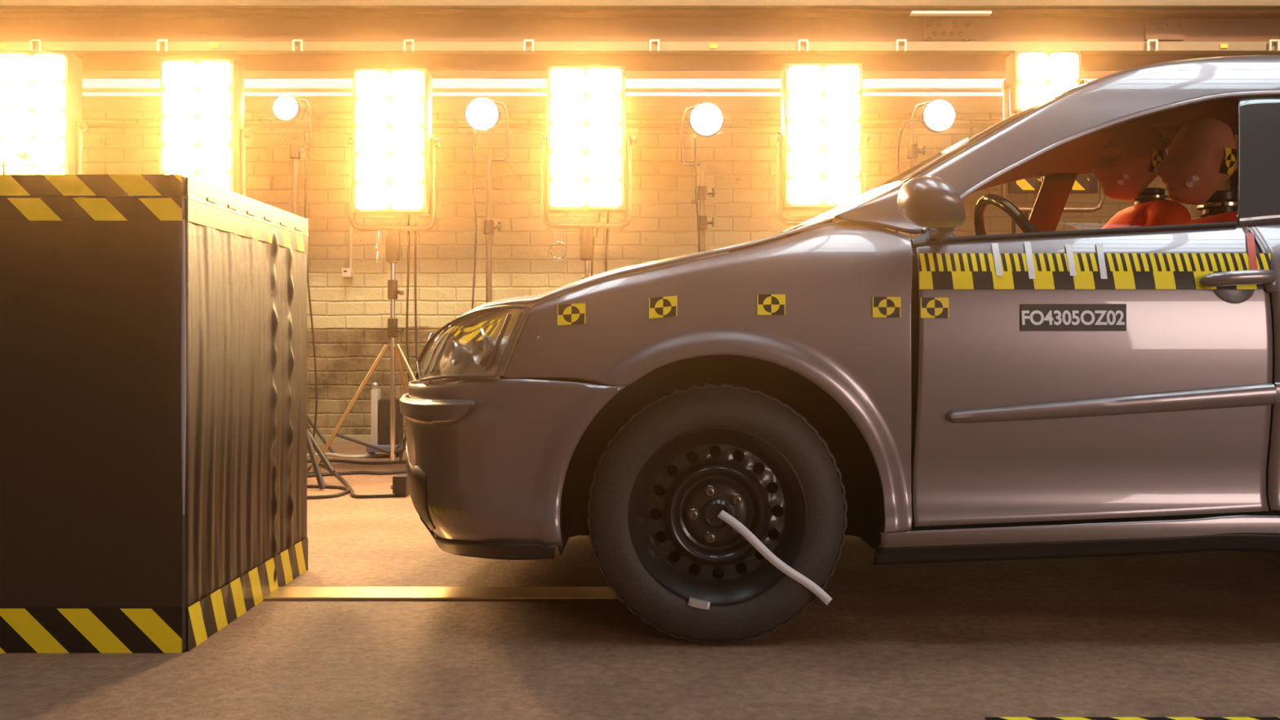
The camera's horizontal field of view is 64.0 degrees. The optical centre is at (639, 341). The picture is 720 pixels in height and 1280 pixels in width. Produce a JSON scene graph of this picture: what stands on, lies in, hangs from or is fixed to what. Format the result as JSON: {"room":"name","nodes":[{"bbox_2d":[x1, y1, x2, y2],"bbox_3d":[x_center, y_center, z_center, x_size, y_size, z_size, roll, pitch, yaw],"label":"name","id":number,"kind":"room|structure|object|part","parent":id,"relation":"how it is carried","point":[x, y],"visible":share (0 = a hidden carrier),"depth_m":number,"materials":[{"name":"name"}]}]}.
{"room":"test facility","nodes":[
{"label":"test facility","id":0,"kind":"room"},
{"bbox_2d":[0,442,1279,719],"bbox_3d":[0.750,0.727,1.075,14.500,0.100,12.150,0,0,0],"label":"floor","id":1,"kind":"structure","parent":0,"point":[1197,633],"depth_m":2.26,"materials":[{"name":"concrete"}]},
{"bbox_2d":[0,145,36,174],"bbox_3d":[-3.193,-0.151,5.136,0.628,1.641,0.368,0,0,0],"label":"spot lamp","id":2,"kind":"object","parent":1,"relation":"on","point":[12,154],"visible":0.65,"depth_m":5.01,"materials":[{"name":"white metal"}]},
{"bbox_2d":[0,52,88,174],"bbox_3d":[-3.134,-0.409,5.455,0.777,2.170,0.613,0,0,0],"label":"lamp","id":3,"kind":"object","parent":1,"relation":"on","point":[41,93],"visible":0.51,"depth_m":5.25,"materials":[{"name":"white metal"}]},
{"bbox_3d":[-2.897,-1.122,5.340,0.030,0.051,0.052,0,0,0],"label":"tilt knob","id":4,"kind":"part","parent":3,"relation":"part of","materials":[{"name":"black metal"}]},
{"bbox_2d":[0,174,308,653],"bbox_3d":[-1.463,0.158,2.637,0.974,1.043,0.826,0,0,0],"label":"barrier","id":5,"kind":"object","parent":1,"relation":"on","point":[153,327],"visible":0.98,"depth_m":2.23,"materials":[{"name":"corrugated metal"},{"name":"black and yellow painted metal"}]},
{"bbox_3d":[-1.471,-0.340,2.639,0.958,0.042,0.811,0,0,0],"label":"lid","id":6,"kind":"part","parent":5,"relation":"part of","materials":[{"name":"black plastic"}]},
{"bbox_2d":[157,58,252,195],"bbox_3d":[-2.280,-0.391,5.455,0.777,2.134,0.613,0,0,0],"label":"lamp","id":7,"kind":"object","parent":1,"relation":"on","point":[202,135],"visible":0.54,"depth_m":5.25,"materials":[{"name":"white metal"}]},
{"bbox_3d":[-2.043,-1.086,5.340,0.030,0.051,0.052,0,0,0],"label":"tilt knob","id":8,"kind":"part","parent":7,"relation":"part of","materials":[{"name":"black metal"}]},
{"bbox_2d":[272,94,311,215],"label":"spot lamp","id":9,"kind":"object","parent":1,"relation":"on","point":[286,108],"depth_m":6.17,"materials":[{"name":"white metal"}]},
{"bbox_3d":[-2.052,-1.151,6.190,0.078,0.056,0.020,0,0,15],"label":"joint knob","id":10,"kind":"part","parent":9,"relation":"part of","materials":[{"name":"black metal"}]},
{"bbox_2d":[303,108,317,436],"bbox_3d":[-1.963,-0.354,6.100,0.082,2.067,0.012,0,0,0],"label":"power cable","id":11,"kind":"object","parent":9,"relation":"hanging from","point":[304,111],"visible":0.8,"depth_m":6.10,"materials":[{"name":"rubber"}]},
{"bbox_2d":[306,414,326,444],"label":"stand","id":12,"kind":"object","parent":1,"relation":"on","point":[308,420],"depth_m":6.11,"materials":[{"name":"black metal"}]},
{"bbox_3d":[-1.951,0.509,6.131,0.291,0.319,0.157,0,0,0],"label":"leg","id":13,"kind":"part","parent":12,"relation":"part of","materials":[{"name":"black metal"}]},
{"bbox_2d":[306,426,335,489],"bbox_3d":[-1.521,0.505,4.821,0.162,0.338,0.354,0,0,-11],"label":"stand","id":14,"kind":"object","parent":1,"relation":"on","point":[312,444],"visible":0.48,"depth_m":4.72,"materials":[{"name":"black metal"}]},
{"bbox_3d":[-1.514,0.507,4.719,0.190,0.335,0.028,0,0,37],"label":"leg","id":15,"kind":"part","parent":14,"relation":"part of","materials":[{"name":"black metal"}]},
{"bbox_2d":[306,484,350,498],"bbox_3d":[-1.447,0.668,4.596,0.283,0.016,0.411,0,0,-15],"label":"cable","id":16,"kind":"object","parent":1,"relation":"on","point":[308,486],"visible":0.74,"depth_m":4.53,"materials":[{"name":"rubber"}]},
{"bbox_2d":[306,452,384,457],"bbox_3d":[-1.771,0.668,6.024,0.527,0.022,0.199,0,0,-10],"label":"cable","id":17,"kind":"object","parent":1,"relation":"on","point":[340,455],"visible":0.65,"depth_m":5.98,"materials":[{"name":"rubber"}]},
{"bbox_2d":[306,462,395,497],"bbox_3d":[-1.483,0.668,4.974,0.194,0.016,1.328,0,0,-31],"label":"cable","id":18,"kind":"object","parent":1,"relation":"on","point":[352,492],"visible":0.79,"depth_m":4.45,"materials":[{"name":"rubber"}]},
{"bbox_2d":[306,469,406,477],"bbox_3d":[-1.453,0.668,5.194,0.632,0.018,0.086,0,0,-18],"label":"cable","id":19,"kind":"object","parent":1,"relation":"on","point":[397,472],"visible":0.67,"depth_m":5.21,"materials":[{"name":"rubber"}]},
{"bbox_2d":[306,458,406,464],"bbox_3d":[-1.587,0.668,5.702,0.734,0.018,0.138,0,0,0],"label":"cable","id":20,"kind":"object","parent":1,"relation":"on","point":[329,460],"visible":0.54,"depth_m":5.68,"materials":[{"name":"rubber"}]},
{"bbox_2d":[306,68,441,473],"bbox_3d":[-1.290,-0.366,5.455,0.777,2.085,0.613,0,0,0],"label":"lamp","id":21,"kind":"object","parent":1,"relation":"on","point":[393,148],"depth_m":5.26,"materials":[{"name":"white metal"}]},
{"bbox_3d":[-1.489,0.340,5.247,0.398,0.656,0.022,0,0,-25],"label":"leg","id":22,"kind":"part","parent":21,"relation":"part of","materials":[{"name":"gold metal"}]},
{"bbox_3d":[-1.496,-1.037,5.340,0.030,0.051,0.052,0,0,0],"label":"tilt knob","id":23,"kind":"part","parent":21,"relation":"part of","materials":[{"name":"black metal"}]},
{"bbox_3d":[-1.371,-0.510,5.350,0.021,0.192,0.008,0,0,0],"label":"safety wire","id":24,"kind":"part","parent":21,"relation":"part of","materials":[{"name":"silver metal"}]},
{"bbox_3d":[-1.250,-0.055,5.331,0.045,0.029,0.024,0,0,35],"label":"collar knob","id":25,"kind":"part","parent":21,"relation":"part of","materials":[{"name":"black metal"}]},
{"bbox_3d":[-1.250,-0.255,5.331,0.045,0.029,0.024,0,0,35],"label":"collar knob","id":26,"kind":"part","parent":21,"relation":"part of","materials":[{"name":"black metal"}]},
{"bbox_3d":[-1.251,0.340,5.557,0.022,0.656,0.398,0,0,10],"label":"leg","id":27,"kind":"part","parent":21,"relation":"part of","materials":[{"name":"gold metal"}]},
{"bbox_2d":[399,214,410,462],"bbox_3d":[-1.228,-0.026,5.350,0.063,1.312,0.012,0,0,0],"label":"power cable","id":28,"kind":"object","parent":21,"relation":"hanging from","point":[408,215],"visible":0.78,"depth_m":5.34,"materials":[{"name":"rubber"}]},
{"bbox_3d":[-1.090,0.340,5.247,0.398,0.656,0.022,0,0,25],"label":"leg","id":29,"kind":"part","parent":21,"relation":"part of","materials":[{"name":"gold metal"}]},
{"bbox_2d":[413,214,418,380],"bbox_3d":[-1.178,-0.013,5.350,0.063,1.326,0.012,0,0,0],"label":"power cable","id":30,"kind":"object","parent":21,"relation":"hanging from","point":[415,215],"visible":0.55,"depth_m":5.34,"materials":[{"name":"rubber"}]},
{"bbox_3d":[-1.052,-1.037,5.340,0.030,0.051,0.052,0,0,0],"label":"tilt knob","id":31,"kind":"part","parent":21,"relation":"part of","materials":[{"name":"black metal"}]},
{"bbox_2d":[366,382,405,457],"bbox_3d":[-1.498,0.456,6.045,0.200,0.442,0.230,0,0,0],"label":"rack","id":32,"kind":"object","parent":1,"relation":"on","point":[380,408],"visible":0.79,"depth_m":5.98,"materials":[{"name":"metal"}]},
{"bbox_3d":[-1.552,0.257,6.000,0.044,0.044,0.044,0,0,0],"label":"lamp knob","id":33,"kind":"part","parent":32,"relation":"part of","materials":[{"name":"silver metal"}]},
{"bbox_3d":[-1.472,0.472,6.060,0.110,0.270,0.160,0,0,0],"label":"casing","id":34,"kind":"part","parent":32,"relation":"part of","materials":[{"name":"black plastic"}]},
{"bbox_2d":[391,474,409,497],"bbox_3d":[-1.057,0.632,4.500,0.075,0.090,0.080,0,0,0],"label":"box","id":35,"kind":"object","parent":1,"relation":"on","point":[400,486],"visible":0.91,"depth_m":4.46,"materials":[{"name":"black plastic"}]},
{"bbox_2d":[262,586,618,599],"bbox_3d":[-1.450,0.673,2.740,3.100,0.008,0.120,0,0,0],"label":"rail","id":36,"kind":"object","parent":1,"relation":"on","point":[280,593],"visible":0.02,"depth_m":2.72,"materials":[{"name":"metal"}]},
{"bbox_2d":[465,97,508,303],"bbox_3d":[-0.946,-0.400,6.236,0.628,2.139,0.368,0,0,0],"label":"spot lamp","id":37,"kind":"object","parent":1,"relation":"on","point":[482,114],"visible":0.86,"depth_m":6.18,"materials":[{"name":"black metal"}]},
{"bbox_2d":[471,130,477,310],"bbox_3d":[-0.993,-0.311,6.100,0.046,1.888,0.012,0,0,0],"label":"power cable","id":38,"kind":"object","parent":37,"relation":"hanging from","point":[473,139],"visible":0.7,"depth_m":6.10,"materials":[{"name":"rubber"}]},
{"bbox_3d":[-0.877,-0.694,6.190,0.078,0.056,0.020,0,0,15],"label":"joint knob","id":39,"kind":"part","parent":37,"relation":"part of","materials":[{"name":"black metal"}]},
{"bbox_2d":[541,66,636,279],"bbox_3d":[-0.279,-0.373,5.455,0.777,2.098,0.613,0,0,0],"label":"lamp","id":40,"kind":"object","parent":1,"relation":"on","point":[583,149],"depth_m":5.25,"materials":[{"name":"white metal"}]},
{"bbox_3d":[-0.496,-1.050,5.340,0.030,0.051,0.052,0,0,0],"label":"tilt knob","id":41,"kind":"part","parent":40,"relation":"part of","materials":[{"name":"black metal"}]},
{"bbox_3d":[-0.425,-0.520,5.350,0.093,0.177,0.006,0,0,0],"label":"safety wire","id":42,"kind":"part","parent":40,"relation":"part of","materials":[{"name":"silver metal"}]},
{"bbox_2d":[591,212,600,276],"bbox_3d":[-0.230,-0.014,5.350,0.057,1.372,0.012,0,0,0],"label":"power cable","id":43,"kind":"object","parent":40,"relation":"hanging from","point":[599,213],"visible":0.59,"depth_m":5.34,"materials":[{"name":"rubber"}]},
{"bbox_2d":[604,212,608,271],"bbox_3d":[-0.175,-0.010,5.350,0.029,1.364,0.012,0,0,0],"label":"power cable","id":44,"kind":"object","parent":40,"relation":"hanging from","point":[607,213],"visible":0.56,"depth_m":5.34,"materials":[{"name":"rubber"}]},
{"bbox_3d":[-0.032,-1.050,5.340,0.030,0.051,0.052,0,0,0],"label":"tilt knob","id":45,"kind":"part","parent":40,"relation":"part of","materials":[{"name":"black metal"}]},
{"bbox_2d":[680,102,723,251],"bbox_3d":[0.347,-0.385,6.236,0.628,2.109,0.368,0,0,0],"label":"spot lamp","id":46,"kind":"object","parent":1,"relation":"on","point":[706,119],"visible":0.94,"depth_m":6.14,"materials":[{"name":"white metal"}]},
{"bbox_2d":[693,137,700,252],"bbox_3d":[0.340,-0.282,6.100,0.036,1.868,0.012,0,0,0],"label":"power cable","id":47,"kind":"object","parent":46,"relation":"hanging from","point":[695,138],"visible":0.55,"depth_m":6.10,"materials":[{"name":"rubber"}]},
{"bbox_3d":[0.415,-0.721,6.190,0.078,0.056,0.020,0,0,15],"label":"joint knob","id":48,"kind":"part","parent":46,"relation":"part of","materials":[{"name":"black metal"}]},
{"bbox_3d":[0.415,-0.900,6.190,0.078,0.056,0.020,0,0,15],"label":"joint knob","id":49,"kind":"part","parent":46,"relation":"part of","materials":[{"name":"black metal"}]},
{"bbox_2d":[776,63,871,226],"bbox_3d":[0.945,-0.380,5.455,0.777,2.111,0.613,0,0,0],"label":"lamp","id":50,"kind":"object","parent":1,"relation":"on","point":[821,143],"visible":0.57,"depth_m":5.25,"materials":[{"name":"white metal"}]},
{"bbox_3d":[0.728,-1.063,5.340,0.030,0.051,0.052,0,0,0],"label":"tilt knob","id":51,"kind":"part","parent":50,"relation":"part of","materials":[{"name":"black metal"}]},
{"bbox_3d":[1.192,-1.063,5.340,0.030,0.051,0.052,0,0,0],"label":"tilt knob","id":52,"kind":"part","parent":50,"relation":"part of","materials":[{"name":"black metal"}]},
{"bbox_2d":[399,54,1279,644],"bbox_3d":[1.326,-0.059,3.070,3.967,1.473,1.910,0,0,0],"label":"car","id":53,"kind":"object","parent":1,"relation":"on","point":[717,424],"visible":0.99,"depth_m":2.27,"materials":[{"name":"grey paint"}]},
{"bbox_2d":[414,333,433,377],"bbox_3d":[-0.583,0.035,2.845,0.062,0.117,0.456,0,0,-6],"label":"grille","id":54,"kind":"object","parent":53,"relation":"attached to","point":[431,334],"depth_m":2.63,"materials":[{"name":"black plastic"}]},
{"bbox_2d":[442,307,532,379],"bbox_3d":[-0.390,0.007,2.423,0.360,0.171,0.060,0,0,44],"label":"headlight assembly","id":55,"kind":"object","parent":53,"relation":"on","point":[474,342],"depth_m":2.35,"materials":[{"name":"clear glass"}]},
{"bbox_2d":[897,176,965,228],"bbox_3d":[0.624,-0.299,2.200,0.132,0.110,0.170,0,0,0],"label":"mirror","id":56,"kind":"object","parent":53,"relation":"attached to","point":[926,202],"depth_m":2.14,"materials":[{"name":"plastic"}]},
{"bbox_2d":[911,228,959,247],"bbox_3d":[0.664,-0.251,2.333,0.108,0.077,0.056,0,0,-5],"label":"mount","id":57,"kind":"object","parent":53,"relation":"attached to","point":[927,238],"depth_m":2.31,"materials":[{"name":"black plastic"}]},
{"bbox_3d":[0.674,-0.250,2.280,0.044,0.048,0.111,0,0,6],"label":"mirror arm","id":58,"kind":"part","parent":53,"relation":"part of","materials":[{"name":"plastic"}]},
{"bbox_3d":[1.385,0.423,2.269,1.711,0.083,0.043,0,0,0],"label":"sill","id":59,"kind":"part","parent":53,"relation":"part of","materials":[{"name":"grey paint"}]},
{"bbox_3d":[0.996,0.068,2.303,0.785,0.679,0.110,0,0,0],"label":"door","id":60,"kind":"part","parent":53,"relation":"part of","materials":[{"name":"grey paint"}]},
{"bbox_3d":[1.031,0.135,2.245,0.715,0.089,0.020,0,0,0],"label":"moulding","id":61,"kind":"part","parent":53,"relation":"part of","materials":[{"name":"grey paint"}]},
{"bbox_2d":[1089,121,1191,228],"bbox_3d":[1.277,-0.228,3.440,1.018,1.021,0.552,0,0,0],"label":"crash test dummy","id":62,"kind":"object","parent":53,"relation":"in","point":[1124,170],"visible":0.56,"depth_m":3.38,"materials":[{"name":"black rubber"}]},
{"bbox_3d":[1.710,-0.481,3.440,0.123,0.008,0.123,0,0,0],"label":"neck plate","id":63,"kind":"part","parent":62,"relation":"part of","materials":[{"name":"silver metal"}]},
{"bbox_3d":[2.228,-0.622,3.593,1.251,0.241,0.166,0,0,-2],"label":"roof rail","id":64,"kind":"part","parent":53,"relation":"part of","materials":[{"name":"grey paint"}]},
{"bbox_2d":[1154,117,1248,231],"bbox_3d":[1.101,-0.089,2.700,1.018,1.004,0.551,0,0,0],"label":"crash test dummy","id":65,"kind":"object","parent":53,"relation":"on","point":[1201,157],"visible":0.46,"depth_m":2.66,"materials":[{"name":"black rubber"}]},
{"bbox_3d":[1.528,-0.357,2.700,0.107,0.008,0.107,0,0,0],"label":"neck plate","id":66,"kind":"part","parent":65,"relation":"part of","materials":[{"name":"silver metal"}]},
{"bbox_3d":[1.312,-0.133,2.268,0.100,0.098,0.028,0,0,0],"label":"door handle","id":67,"kind":"part","parent":53,"relation":"part of","materials":[{"name":"plastic"}]},
{"bbox_3d":[1.830,0.051,2.304,0.870,0.647,0.111,0,0,0],"label":"door","id":68,"kind":"part","parent":53,"relation":"part of","materials":[{"name":"grey paint"}]},
{"bbox_3d":[1.807,0.110,2.242,0.825,0.059,0.021,0,0,0],"label":"moulding","id":69,"kind":"part","parent":53,"relation":"part of","materials":[{"name":"grey paint"}]},
{"bbox_2d":[907,98,955,239],"bbox_3d":[1.620,-0.394,6.236,0.628,2.127,0.368,0,0,0],"label":"spot lamp","id":70,"kind":"object","parent":1,"relation":"on","point":[939,115],"visible":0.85,"depth_m":6.10,"materials":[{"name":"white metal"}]},
{"bbox_2d":[895,119,924,232],"bbox_3d":[1.607,-0.327,6.100,0.179,1.997,0.012,0,0,0],"label":"power cable","id":71,"kind":"object","parent":70,"relation":"hanging from","point":[909,120],"visible":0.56,"depth_m":6.10,"materials":[{"name":"rubber"}]},
{"bbox_3d":[1.688,-1.151,6.190,0.078,0.056,0.020,0,0,15],"label":"joint knob","id":72,"kind":"part","parent":70,"relation":"part of","materials":[{"name":"black metal"}]},
{"bbox_2d":[1002,50,1087,194],"bbox_3d":[2.100,-0.412,5.455,0.777,2.177,0.613,0,0,0],"label":"lamp","id":73,"kind":"object","parent":1,"relation":"on","point":[1032,77],"visible":0.37,"depth_m":5.25,"materials":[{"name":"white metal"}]},
{"bbox_3d":[1.913,-1.339,5.340,0.030,0.051,0.052,0,0,0],"label":"tilt knob","id":74,"kind":"part","parent":73,"relation":"part of","materials":[{"name":"black metal"}]},
{"bbox_2d":[1000,173,1104,233],"bbox_3d":[2.560,-0.201,6.350,0.642,1.756,0.300,0,0,0],"label":"board","id":75,"kind":"object","parent":1,"relation":"on","point":[1088,183],"visible":0.29,"depth_m":6.33,"materials":[{"name":"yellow metal"}]},
{"bbox_3d":[2.318,-0.075,6.350,0.022,1.485,0.022,0,0,-23],"label":"post","id":76,"kind":"part","parent":75,"relation":"part of","materials":[{"name":"black metal"}]},
{"bbox_3d":[2.397,-0.075,6.350,0.022,1.485,0.022,0,0,-23],"label":"post","id":77,"kind":"part","parent":75,"relation":"part of","materials":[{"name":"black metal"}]},
{"bbox_3d":[2.560,-0.941,6.350,0.642,0.277,0.032,0,0,0],"label":"frame","id":78,"kind":"part","parent":75,"relation":"part of","materials":[{"name":"grey metal"}]},
{"bbox_2d":[984,716,1279,719],"bbox_3d":[1.070,0.675,1.796,0.900,0.001,0.093,0,0,0],"label":"tape","id":79,"kind":"object","parent":1,"relation":"on","point":[986,717],"visible":1,"depth_m":1.84,"materials":[{"name":"yellow plastic"}]},
{"bbox_2d":[82,112,1202,435],"bbox_3d":[0.750,-1.823,7.050,14.500,5.000,0.200,0,0,0],"label":"wall","id":80,"kind":"structure","parent":0,"point":[350,315],"depth_m":6.95,"materials":[{"name":"brick"}]},
{"bbox_2d":[342,225,353,277],"bbox_3d":[-1.973,-0.611,6.910,0.060,0.354,0.080,0,0,0],"label":"wall switch","id":81,"kind":"object","parent":80,"relation":"attached to","point":[346,273],"visible":0.97,"depth_m":6.92,"materials":[{"name":"grey plastic"}]},
{"bbox_2d":[314,435,406,442],"bbox_3d":[0.750,0.654,6.925,14.500,0.045,0.050,0,0,0],"label":"baseboard","id":82,"kind":"structure","parent":80,"relation":"attached to","point":[365,438],"depth_m":6.90,"materials":[{"name":"concrete"}]},
{"bbox_2d":[87,123,995,128],"bbox_3d":[0.750,-1.463,6.930,14.500,0.024,0.040,0,0,0],"label":"trim","id":83,"kind":"structure","parent":80,"relation":"attached to","point":[91,125],"depth_m":6.91,"materials":[{"name":"white metal"}]},
{"bbox_2d":[82,78,1097,112],"bbox_3d":[0.750,-1.581,6.605,14.500,0.055,0.690,0,0,0],"label":"trim","id":84,"kind":"structure","parent":80,"relation":"attached to","point":[89,85],"depth_m":6.34,"materials":[{"name":"white paint"}]},
{"bbox_3d":[-6.600,-1.823,1.075,0.200,5.000,12.150,0,0,0],"label":"wall","id":85,"kind":"structure","parent":0,"visible":0},
{"bbox_2d":[82,92,1003,99],"bbox_3d":[0.750,-1.514,6.310,14.500,0.024,0.100,0,0,0],"label":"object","id":86,"kind":"structure","parent":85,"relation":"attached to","point":[86,95],"depth_m":6.26,"materials":[{"name":"white paint"}]},
{"bbox_2d":[0,0,1279,78],"bbox_3d":[0.750,-1.958,6.400,14.500,0.631,0.200,0,0,0],"label":"ceiling","id":87,"kind":"structure","parent":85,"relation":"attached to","point":[112,38],"depth_m":6.44,"materials":[{"name":"brown paint"}]},
{"bbox_3d":[-3.958,-1.836,6.356,0.046,0.024,0.004,0,0,0],"label":"label plate","id":88,"kind":"part","parent":87,"relation":"part of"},
{"bbox_3d":[-2.643,-1.836,6.356,0.046,0.024,0.004,0,0,0],"label":"label plate","id":89,"kind":"part","parent":87,"relation":"part of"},
{"bbox_2d":[0,41,1279,54],"bbox_3d":[0.750,-1.837,6.405,14.500,0.056,0.090,0,0,0],"label":"cable tray","id":90,"kind":"object","parent":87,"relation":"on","point":[73,47],"depth_m":6.36,"materials":[{"name":"silver metal"}]},
{"bbox_3d":[0.457,-1.836,6.356,0.046,0.024,0.004,0,0,0],"label":"label plate","id":91,"kind":"part","parent":87,"relation":"part of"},
{"bbox_3d":[1.948,-1.968,6.444,0.330,0.137,0.012,0,0,0],"label":"splice plate","id":92,"kind":"part","parent":87,"relation":"part of","materials":[{"name":"brown paint"}]},
{"bbox_3d":[3.300,-1.968,6.444,0.241,0.137,0.012,0,0,0],"label":"splice plate","id":93,"kind":"part","parent":87,"relation":"part of","materials":[{"name":"brown paint"}]},
{"bbox_3d":[3.624,-1.836,6.356,0.046,0.024,0.004,0,0,0],"label":"label plate","id":94,"kind":"part","parent":87,"relation":"part of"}
]}

